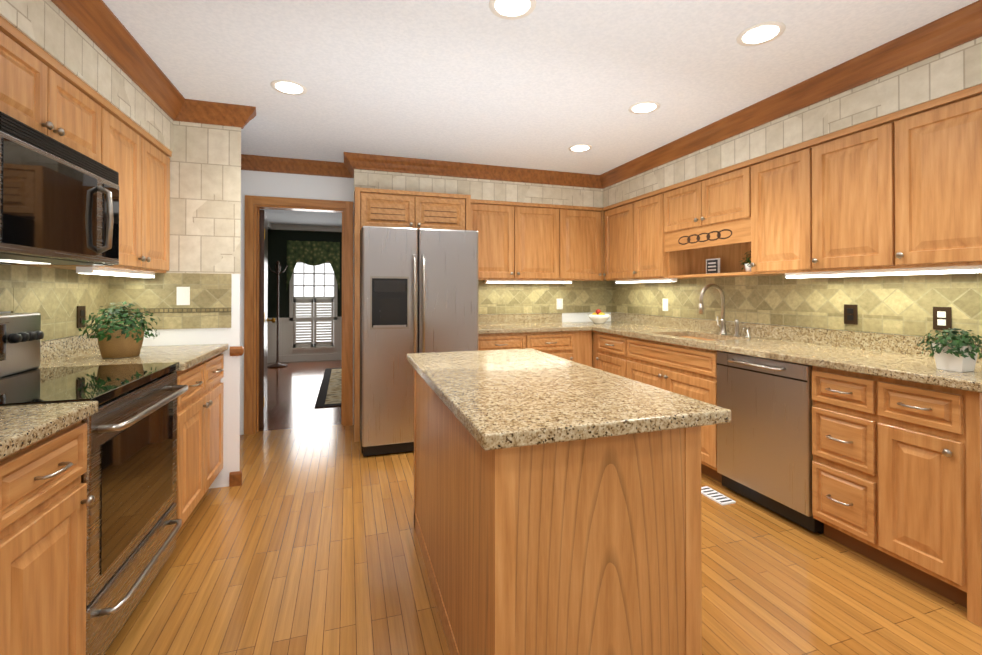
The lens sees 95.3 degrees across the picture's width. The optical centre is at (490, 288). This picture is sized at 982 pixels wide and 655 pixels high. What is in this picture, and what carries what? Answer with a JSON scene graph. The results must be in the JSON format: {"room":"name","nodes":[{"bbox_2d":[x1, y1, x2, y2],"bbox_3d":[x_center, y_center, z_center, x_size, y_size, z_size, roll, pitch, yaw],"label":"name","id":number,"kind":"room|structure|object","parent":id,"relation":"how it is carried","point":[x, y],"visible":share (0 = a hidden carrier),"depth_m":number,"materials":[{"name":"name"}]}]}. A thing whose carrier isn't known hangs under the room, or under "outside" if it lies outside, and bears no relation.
{"room":"kitchen","nodes":[
{"label":"kitchen","id":0,"kind":"room"},
{"bbox_2d":[267,229,268,362],"bbox_3d":[-3.350,0.078,5.874,0.120,2.440,4.170,0,0,-18],"label":"wall","id":1,"kind":"structure","parent":0,"point":[268,229],"depth_m":7.86,"materials":[{"name":"white paint"}]},
{"bbox_2d":[268,221,271,318],"bbox_3d":[-3.249,-0.287,5.872,0.070,1.710,4.080,0,0,-18],"label":"trim","id":2,"kind":"structure","parent":1,"relation":"attached to","point":[269,224],"depth_m":7.71,"materials":[{"name":"white paint"}]},
{"bbox_2d":[268,229,341,355],"bbox_3d":[-1.762,0.098,8.647,4.840,2.440,0.120,0,0,-18],"label":"wall","id":3,"kind":"structure","parent":0,"point":[277,245],"depth_m":7.97,"materials":[{"name":"white paint"}]},
{"bbox_2d":[268,224,341,362],"bbox_3d":[-1.733,0.098,8.556,4.600,2.440,0.070,0,0,-18],"label":"trim","id":4,"kind":"structure","parent":3,"relation":"attached to","point":[307,357],"depth_m":8.05,"materials":[{"name":"white paint"}]},
{"bbox_2d":[289,261,336,350],"bbox_3d":[-3.223,0.300,8.145,0.810,1.650,0.160,0,0,-18],"label":"room window","id":5,"kind":"structure","parent":3,"relation":"in","point":[314,291],"depth_m":8.16,"materials":[{"name":"white glass"}]},
{"bbox_2d":[287,240,339,291],"bbox_3d":[-3.194,-0.386,8.059,0.890,0.920,0.050,0,0,-18],"label":"valance curtain","id":6,"kind":"object","parent":3,"relation":"attached to","point":[313,253],"visible":0.96,"depth_m":8.06,"materials":[{"name":"fabric"}]},
{"bbox_2d":[0,170,974,488],"bbox_3d":[0.416,0.044,1.143,4.480,2.440,7.140,0,0,-18],"label":"wall","id":7,"kind":"structure","parent":0,"point":[274,184],"depth_m":2.91,"materials":[{"name":"white paint"}]},
{"bbox_2d":[0,16,107,166],"bbox_3d":[-1.789,-0.697,1.607,0.319,0.330,0.760,0,0,-18],"label":"upper cabinet","id":8,"kind":"object","parent":7,"relation":"attached to","point":[43,91],"depth_m":1.66,"materials":[{"name":"brown wood"}]},
{"bbox_2d":[0,111,118,265],"bbox_3d":[-1.731,-0.315,1.623,0.439,0.428,0.756,0,0,-18],"label":"microwave","id":9,"kind":"object","parent":8,"relation":"attached to","point":[59,203],"visible":1,"depth_m":1.58,"materials":[{"name":"grey metal"}]},
{"bbox_2d":[0,264,111,340],"bbox_3d":[-1.837,0.059,1.239,0.009,0.368,3.060,0,0,-18],"label":"backsplash","id":10,"kind":"structure","parent":7,"relation":"attached to","point":[56,294],"depth_m":2.19,"materials":[{"name":"tile"}]},
{"bbox_2d":[77,306,85,327],"bbox_3d":[-2.199,0.153,2.403,0.008,0.116,0.072,0,0,-18],"label":"outlet","id":11,"kind":"object","parent":10,"relation":"attached to","point":[81,310],"depth_m":2.40,"materials":[{"name":"brown metal"}]},
{"bbox_2d":[40,333,98,364],"bbox_3d":[-1.853,0.296,1.315,0.020,0.100,2.898,0,0,-18],"label":"backsplash","id":12,"kind":"structure","parent":7,"relation":"attached to","point":[52,350],"depth_m":2.26,"materials":[{"name":"beige stone"}]},
{"bbox_2d":[0,0,179,272],"bbox_3d":[-1.257,-0.649,0.013,0.360,1.070,5.760,0,0,-18],"label":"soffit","id":13,"kind":"structure","parent":7,"relation":"attached to","point":[41,21],"depth_m":1.97,"materials":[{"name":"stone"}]},
{"bbox_2d":[11,101,171,272],"bbox_3d":[-2.030,-0.477,2.358,0.319,0.760,0.816,0,0,-18],"label":"upper cabinet","id":14,"kind":"object","parent":7,"relation":"attached to","point":[142,163],"depth_m":2.38,"materials":[{"name":"brown wood"}]},
{"bbox_2d":[76,267,154,277],"bbox_3d":[-1.963,-0.080,2.376,0.062,0.031,0.700,0,0,-18],"label":"under-cabinet light","id":15,"kind":"object","parent":14,"relation":"attached to","point":[81,270],"depth_m":2.24,"materials":[{"name":"white paint"}]},
{"bbox_2d":[51,0,190,121],"bbox_3d":[-1.068,-1.126,0.077,0.088,0.115,5.760,0,0,-18],"label":"crown molding","id":16,"kind":"structure","parent":7,"relation":"attached to","point":[99,24],"depth_m":2.08,"materials":[{"name":"brown wood"}]},
{"bbox_2d":[112,273,231,328],"bbox_3d":[-1.979,0.070,2.796,0.630,0.368,0.011,0,0,-18],"label":"backsplash","id":17,"kind":"structure","parent":7,"relation":"attached to","point":[210,294],"depth_m":2.80,"materials":[{"name":"tile"}]},
{"bbox_2d":[177,287,189,304],"bbox_3d":[-1.928,0.049,2.800,0.070,0.115,0.011,0,0,-18],"label":"outlet","id":18,"kind":"object","parent":17,"relation":"attached to","point":[183,293],"depth_m":2.80,"materials":[{"name":"white plastic"}]},
{"bbox_2d":[180,121,240,273],"bbox_3d":[-1.798,-0.628,2.862,0.352,1.070,0.004,0,0,-18],"label":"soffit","id":19,"kind":"structure","parent":7,"relation":"attached to","point":[204,198],"depth_m":2.86,"materials":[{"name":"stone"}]},
{"bbox_2d":[187,99,255,128],"bbox_3d":[-1.706,-1.106,2.851,0.387,0.115,0.088,0,0,-18],"label":"crown molding","id":20,"kind":"structure","parent":7,"relation":"attached to","point":[203,112],"depth_m":2.84,"materials":[{"name":"brown wood"}]},
{"bbox_2d":[229,346,243,486],"bbox_3d":[-1.647,0.827,2.902,0.080,0.900,0.045,0,0,-18],"label":"baseboard","id":21,"kind":"structure","parent":7,"relation":"attached to","point":[235,478],"depth_m":2.89,"materials":[{"name":"brown wood"}]},
{"bbox_2d":[259,210,275,427],"bbox_3d":[-2.245,0.280,4.423,0.134,1.995,0.765,0,0,-18],"label":"door","id":22,"kind":"structure","parent":7,"relation":"in","point":[263,311],"depth_m":4.10,"materials":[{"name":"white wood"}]},
{"bbox_2d":[241,154,353,177],"bbox_3d":[-1.753,-1.097,4.032,0.990,0.115,0.090,0,0,-18],"label":"crown molding","id":23,"kind":"structure","parent":7,"relation":"attached to","point":[248,162],"depth_m":4.02,"materials":[{"name":"brown wood"}]},
{"bbox_2d":[244,195,352,434],"bbox_3d":[-1.753,0.236,4.135,0.910,2.100,0.165,0,0,-18],"label":"door frame","id":24,"kind":"structure","parent":7,"relation":"attached to","point":[254,205],"depth_m":4.01,"materials":[{"name":"brown wood"}]},
{"bbox_2d":[343,152,598,188],"bbox_3d":[-0.086,-1.096,4.218,2.473,0.115,0.093,0,0,-18],"label":"crown molding","id":25,"kind":"structure","parent":7,"relation":"attached to","point":[352,161],"depth_m":4.16,"materials":[{"name":"brown wood"}]},
{"bbox_2d":[354,169,603,207],"bbox_3d":[-0.068,-0.997,4.442,2.470,0.310,0.335,0,0,-18],"label":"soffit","id":26,"kind":"structure","parent":7,"relation":"attached to","point":[479,189],"depth_m":4.27,"materials":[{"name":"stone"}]},
{"bbox_2d":[471,199,562,279],"bbox_3d":[0.182,-0.461,4.526,0.979,0.760,0.318,0,0,-18],"label":"upper cabinet","id":27,"kind":"object","parent":7,"relation":"attached to","point":[525,241],"depth_m":4.39,"materials":[{"name":"brown wood"}]},
{"bbox_2d":[485,280,571,283],"bbox_3d":[0.389,-0.065,4.516,0.930,0.031,0.062,0,0,-18],"label":"under-cabinet light","id":28,"kind":"object","parent":27,"relation":"attached to","point":[486,281],"depth_m":4.49,"materials":[{"name":"white paint"}]},
{"bbox_2d":[478,280,611,313],"bbox_3d":[0.520,0.085,4.796,1.790,0.368,0.009,0,0,-18],"label":"backsplash","id":29,"kind":"structure","parent":7,"relation":"attached to","point":[577,296],"depth_m":4.80,"materials":[{"name":"tile"}]},
{"bbox_2d":[557,299,562,308],"bbox_3d":[0.747,0.170,4.856,0.072,0.116,0.008,0,0,-18],"label":"outlet","id":30,"kind":"object","parent":29,"relation":"attached to","point":[559,301],"depth_m":4.85,"materials":[{"name":"white plastic"}]},
{"bbox_2d":[563,205,603,280],"bbox_3d":[0.894,-0.460,4.754,0.517,0.760,0.318,0,0,-18],"label":"upper cabinet","id":31,"kind":"object","parent":7,"relation":"attached to","point":[583,227],"depth_m":4.61,"materials":[{"name":"brown wood"}]},
{"bbox_2d":[603,199,630,280],"bbox_3d":[1.407,-0.462,4.473,0.318,0.760,0.508,0,0,-18],"label":"upper cabinet","id":32,"kind":"object","parent":7,"relation":"attached to","point":[617,217],"depth_m":4.43,"materials":[{"name":"brown wood"}]},
{"bbox_2d":[615,278,676,282],"bbox_3d":[1.425,-0.067,4.183,0.062,0.031,0.830,0,0,-18],"label":"under-cabinet light","id":33,"kind":"object","parent":32,"relation":"attached to","point":[662,279],"depth_m":4.09,"materials":[{"name":"white paint"}]},
{"bbox_2d":[631,190,694,279],"bbox_3d":[1.547,-0.465,4.035,0.318,0.760,0.410,0,0,-18],"label":"upper cabinet","id":34,"kind":"object","parent":7,"relation":"attached to","point":[653,256],"depth_m":3.91,"materials":[{"name":"brown wood"}]},
{"bbox_2d":[659,161,746,235],"bbox_3d":[1.741,-0.654,3.432,0.318,0.390,0.860,0,0,-18],"label":"upper cabinet","id":35,"kind":"object","parent":7,"relation":"attached to","point":[710,204],"depth_m":3.34,"materials":[{"name":"brown wood"}]},
{"bbox_2d":[706,258,719,273],"bbox_3d":[1.758,-0.172,3.545,0.018,0.124,0.130,0,0,-18],"label":"sign","id":36,"kind":"object","parent":35,"relation":"on","point":[712,265],"visible":0.98,"depth_m":3.54,"materials":[{"name":"white paint"}]},
{"bbox_2d":[747,141,806,275],"bbox_3d":[1.935,-0.474,2.826,0.318,0.760,0.410,0,0,-18],"label":"upper cabinet","id":37,"kind":"object","parent":7,"relation":"attached to","point":[777,180],"depth_m":2.78,"materials":[{"name":"brown wood"}]},
{"bbox_2d":[599,0,981,188],"bbox_3d":[2.125,-1.116,1.524,0.088,0.115,6.565,0,0,-18],"label":"crown molding","id":38,"kind":"structure","parent":7,"relation":"attached to","point":[961,26],"depth_m":2.42,"materials":[{"name":"brown wood"}]},
{"bbox_2d":[600,37,981,211],"bbox_3d":[2.275,-1.016,1.748,0.335,0.310,6.900,0,0,-18],"label":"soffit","id":39,"kind":"structure","parent":7,"relation":"attached to","point":[958,68],"depth_m":2.46,"materials":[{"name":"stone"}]},
{"bbox_2d":[611,312,981,363],"bbox_3d":[1.888,0.311,3.451,0.020,0.100,3.398,0,0,-18],"label":"backsplash","id":40,"kind":"structure","parent":7,"relation":"attached to","point":[877,342],"depth_m":2.90,"materials":[{"name":"beige stone"}]},
{"bbox_2d":[612,273,981,339],"bbox_3d":[2.064,0.071,2.933,0.009,0.368,4.500,0,0,-18],"label":"backsplash","id":41,"kind":"structure","parent":7,"relation":"attached to","point":[891,304],"depth_m":2.82,"materials":[{"name":"tile"}]},
{"bbox_2d":[663,299,667,310],"bbox_3d":[1.641,0.156,4.214,0.008,0.116,0.072,0,0,-18],"label":"outlet","id":42,"kind":"object","parent":41,"relation":"attached to","point":[665,301],"depth_m":4.20,"materials":[{"name":"white plastic"}]},
{"bbox_2d":[844,304,857,323],"bbox_3d":[2.139,0.155,2.662,0.008,0.116,0.072,0,0,-18],"label":"outlet","id":43,"kind":"object","parent":41,"relation":"attached to","point":[850,311],"depth_m":2.66,"materials":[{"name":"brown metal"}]},
{"bbox_2d":[933,307,951,329],"bbox_3d":[2.270,0.152,2.253,0.008,0.116,0.072,0,0,-18],"label":"outlet","id":44,"kind":"object","parent":41,"relation":"attached to","point":[942,317],"depth_m":2.25,"materials":[{"name":"brown metal"}]},
{"bbox_2d":[807,115,886,271],"bbox_3d":[2.060,-0.477,2.436,0.318,0.760,0.410,0,0,-18],"label":"upper cabinet","id":45,"kind":"object","parent":7,"relation":"attached to","point":[847,167],"depth_m":2.39,"materials":[{"name":"brown wood"}]},
{"bbox_2d":[887,84,981,268],"bbox_3d":[2.188,-0.479,2.038,0.318,0.760,0.425,0,0,-18],"label":"upper cabinet","id":46,"kind":"object","parent":7,"relation":"attached to","point":[901,189],"depth_m":2.03,"materials":[{"name":"brown wood"}]},
{"bbox_2d":[785,265,981,277],"bbox_3d":[2.007,-0.080,2.369,0.062,0.031,0.920,0,0,-18],"label":"under-cabinet light","id":47,"kind":"object","parent":46,"relation":"attached to","point":[855,273],"depth_m":2.25,"materials":[{"name":"white paint"}]},
{"bbox_2d":[103,0,977,226],"bbox_3d":[-0.089,-1.211,3.248,4.720,0.100,11.440,0,0,-18],"label":"ceiling","id":48,"kind":"structure","parent":0,"point":[545,84],"depth_m":2.35,"materials":[{"name":"paint"}]},
{"bbox_2d":[271,80,306,94],"bbox_3d":[-1.171,-1.163,2.596,0.194,0.004,0.194,0,0,-18],"label":"recessed light","id":49,"kind":"object","parent":48,"relation":"in","point":[288,87],"depth_m":2.59,"materials":[{"name":"white paint"}]},
{"bbox_2d":[489,0,535,19],"bbox_3d":[0.088,-1.168,1.845,0.194,0.004,0.194,0,0,-18],"label":"recessed light","id":50,"kind":"object","parent":48,"relation":"in","point":[505,9],"depth_m":1.86,"materials":[{"name":"white paint"}]},
{"bbox_2d":[568,144,591,151],"bbox_3d":[0.735,-1.155,3.691,0.194,0.004,0.194,0,0,-18],"label":"recessed light","id":51,"kind":"object","parent":48,"relation":"in","point":[579,147],"depth_m":3.69,"materials":[{"name":"white paint"}]},
{"bbox_2d":[628,101,659,113],"bbox_3d":[0.985,-1.161,2.879,0.194,0.004,0.194,0,0,-18],"label":"recessed light","id":52,"kind":"object","parent":48,"relation":"in","point":[644,107],"depth_m":2.87,"materials":[{"name":"white paint"}]},
{"bbox_2d":[736,21,785,45],"bbox_3d":[1.239,-1.166,2.057,0.194,0.004,0.194,0,0,-18],"label":"recessed light","id":53,"kind":"object","parent":48,"relation":"in","point":[761,33],"depth_m":2.05,"materials":[{"name":"white paint"}]},
{"bbox_2d":[104,360,981,654],"bbox_3d":[-0.089,1.329,3.230,4.720,0.100,11.440,0,0,-18],"label":"floor","id":54,"kind":"structure","parent":0,"point":[302,541],"depth_m":1.96,"materials":[{"name":"brown wood"}]},
{"bbox_2d":[0,461,3,654],"bbox_3d":[-1.337,0.821,0.680,0.618,0.880,0.460,0,0,-18],"label":"base cabinet","id":55,"kind":"object","parent":54,"relation":"on","point":[1,462],"depth_m":1.03,"materials":[{"name":"brown wood"}]},
{"bbox_2d":[4,421,94,654],"bbox_3d":[-1.468,0.824,1.089,0.618,0.880,0.398,0,0,-18],"label":"base cabinet","id":56,"kind":"object","parent":54,"relation":"on","point":[45,501],"depth_m":1.19,"materials":[{"name":"brown wood"}]},
{"bbox_2d":[0,401,97,460],"bbox_3d":[-1.315,0.360,0.658,0.643,0.038,1.318,0,0,-18],"label":"countertop","id":57,"kind":"structure","parent":56,"relation":"on","point":[22,427],"depth_m":1.18,"materials":[{"name":"beige stone"}]},
{"bbox_2d":[0,313,187,654],"bbox_3d":[-1.612,0.685,1.654,0.686,1.165,0.756,0,0,-18],"label":"range","id":58,"kind":"object","parent":54,"relation":"on","point":[128,477],"visible":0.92,"depth_m":1.64,"materials":[{"name":"grey metal"}]},
{"bbox_2d":[174,353,223,533],"bbox_3d":[-1.887,0.833,2.394,0.618,0.880,0.816,0,0,-18],"label":"base cabinet","id":59,"kind":"object","parent":54,"relation":"on","point":[199,409],"depth_m":2.39,"materials":[{"name":"brown wood"}]},
{"bbox_2d":[39,345,227,372],"bbox_3d":[-1.875,0.372,2.401,0.643,0.038,0.816,0,0,-18],"label":"countertop","id":60,"kind":"structure","parent":59,"relation":"on","point":[188,356],"depth_m":2.31,"materials":[{"name":"beige stone"}]},
{"bbox_2d":[78,301,159,357],"bbox_3d":[-1.918,0.209,2.313,0.327,0.285,0.340,0,0,-18],"label":"potted plant","id":61,"kind":"object","parent":60,"relation":"on","point":[121,341],"visible":1,"depth_m":2.26,"materials":[{"name":"green plant"}]},
{"bbox_2d":[267,261,287,367],"bbox_3d":[-3.586,0.419,7.523,0.318,1.780,0.318,0,0,-18],"label":"coat stand","id":62,"kind":"object","parent":54,"relation":"on","point":[277,364],"visible":0.98,"depth_m":7.51,"materials":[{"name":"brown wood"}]},
{"bbox_2d":[314,368,341,407],"bbox_3d":[-1.383,1.293,6.313,1.900,0.013,2.540,0,0,-18],"label":"area rug","id":63,"kind":"object","parent":54,"relation":"on","point":[329,394],"visible":0.21,"depth_m":5.65,"materials":[{"name":"black"}]},
{"bbox_2d":[354,187,470,441],"bbox_3d":[-0.735,0.221,4.123,1.004,2.130,0.517,0,0,-18],"label":"surround","id":64,"kind":"object","parent":54,"relation":"on","point":[396,208],"visible":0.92,"depth_m":3.86,"materials":[{"name":"brown wood"}]},
{"bbox_2d":[360,226,477,455],"bbox_3d":[-0.659,0.402,3.885,0.910,1.735,0.958,0,0,-18],"label":"refrigerator","id":65,"kind":"object","parent":54,"relation":"on","point":[418,290],"visible":0.69,"depth_m":3.44,"materials":[{"name":"grey metal"}]},
{"bbox_2d":[478,313,591,366],"bbox_3d":[0.329,0.778,4.387,1.180,1.020,0.657,0,0,-18],"label":"base cabinet","id":66,"kind":"object","parent":54,"relation":"on","point":[551,334],"visible":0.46,"depth_m":4.21,"materials":[{"name":"brown wood"}]},
{"bbox_2d":[414,368,701,654],"bbox_3d":[0.092,0.829,1.837,0.618,0.880,1.388,0,0,-18],"label":"kitchen island","id":67,"kind":"object","parent":54,"relation":"on","point":[557,505],"depth_m":1.20,"materials":[{"name":"brown wood"}]},
{"bbox_2d":[407,348,730,451],"bbox_3d":[0.114,0.368,1.848,0.735,0.038,1.450,0,0,-18],"label":"island countertop","id":68,"kind":"structure","parent":67,"relation":"on","point":[506,400],"depth_m":1.37,"materials":[{"name":"beige stone"}]},
{"bbox_2d":[592,332,593,367],"bbox_3d":[1.199,0.849,4.649,0.598,0.880,0.688,0,0,-18],"label":"base cabinet","id":69,"kind":"object","parent":54,"relation":"on","point":[592,332],"depth_m":4.32,"materials":[{"name":"brown wood"}]},
{"bbox_2d":[594,332,621,375],"bbox_3d":[1.365,0.845,4.099,0.618,0.880,0.460,0,0,-18],"label":"base cabinet","id":70,"kind":"object","parent":54,"relation":"on","point":[607,348],"depth_m":4.05,"materials":[{"name":"brown wood"}]},
{"bbox_2d":[622,336,781,482],"bbox_3d":[1.584,0.841,3.415,0.618,0.880,0.978,0,0,-18],"label":"base cabinet","id":71,"kind":"object","parent":54,"relation":"on","point":[676,368],"depth_m":3.17,"materials":[{"name":"brown wood"}]},
{"bbox_2d":[701,486,735,504],"bbox_3d":[1.370,1.270,2.743,0.100,0.010,0.220,0,0,-18],"label":"floor vent","id":72,"kind":"object","parent":54,"relation":"in","point":[714,495],"visible":0.92,"depth_m":2.72,"materials":[{"name":"white metal"}]},
{"bbox_2d":[717,351,823,533],"bbox_3d":[1.788,0.838,2.649,0.644,0.875,0.596,0,0,-18],"label":"dishwasher","id":73,"kind":"object","parent":54,"relation":"on","point":[764,449],"visible":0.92,"depth_m":2.50,"materials":[{"name":"grey metal"}]},
{"bbox_2d":[812,368,869,558],"bbox_3d":[1.964,0.832,2.232,0.618,0.880,0.298,0,0,-18],"label":"base cabinet","id":74,"kind":"object","parent":54,"relation":"on","point":[840,400],"depth_m":2.14,"materials":[{"name":"brown wood"}]},
{"bbox_2d":[870,376,981,626],"bbox_3d":[2.062,0.830,1.929,0.618,0.880,0.340,0,0,-18],"label":"base cabinet","id":75,"kind":"object","parent":54,"relation":"on","point":[897,453],"depth_m":1.82,"materials":[{"name":"brown wood"}]},
{"bbox_2d":[562,320,981,391],"bbox_3d":[1.591,0.379,3.355,0.643,0.038,3.398,0,0,-18],"label":"countertop","id":76,"kind":"structure","parent":75,"relation":"on","point":[888,365],"depth_m":2.41,"materials":[{"name":"beige stone"}]},
{"bbox_2d":[587,309,610,323],"bbox_3d":[1.129,0.293,4.679,0.237,0.151,0.237,0,0,-18],"label":"fruit bowl","id":77,"kind":"object","parent":76,"relation":"on","point":[598,317],"visible":1,"depth_m":4.62,"materials":[{"name":"white ceramic"}]},
{"bbox_2d":[699,284,750,337],"bbox_3d":[1.744,0.161,3.375,0.256,0.396,0.313,0,0,-18],"label":"faucet","id":78,"kind":"object","parent":76,"relation":"on","point":[722,326],"visible":1,"depth_m":3.45,"materials":[{"name":"silver metal"}]},
{"bbox_2d":[917,328,981,371],"bbox_3d":[1.975,0.259,1.907,0.227,0.180,0.257,0,0,-18],"label":"potted plant","id":79,"kind":"object","parent":76,"relation":"on","point":[959,356],"visible":1,"depth_m":1.88,"materials":[{"name":"green plant"}]},
{"bbox_2d":[739,251,750,271],"bbox_3d":[1.825,-0.192,3.141,0.136,0.158,0.134,0,0,-18],"label":"potted plant","id":80,"kind":"object","parent":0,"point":[747,266],"visible":0.48,"depth_m":3.13,"materials":[{"name":"white ceramic"}]}
]}

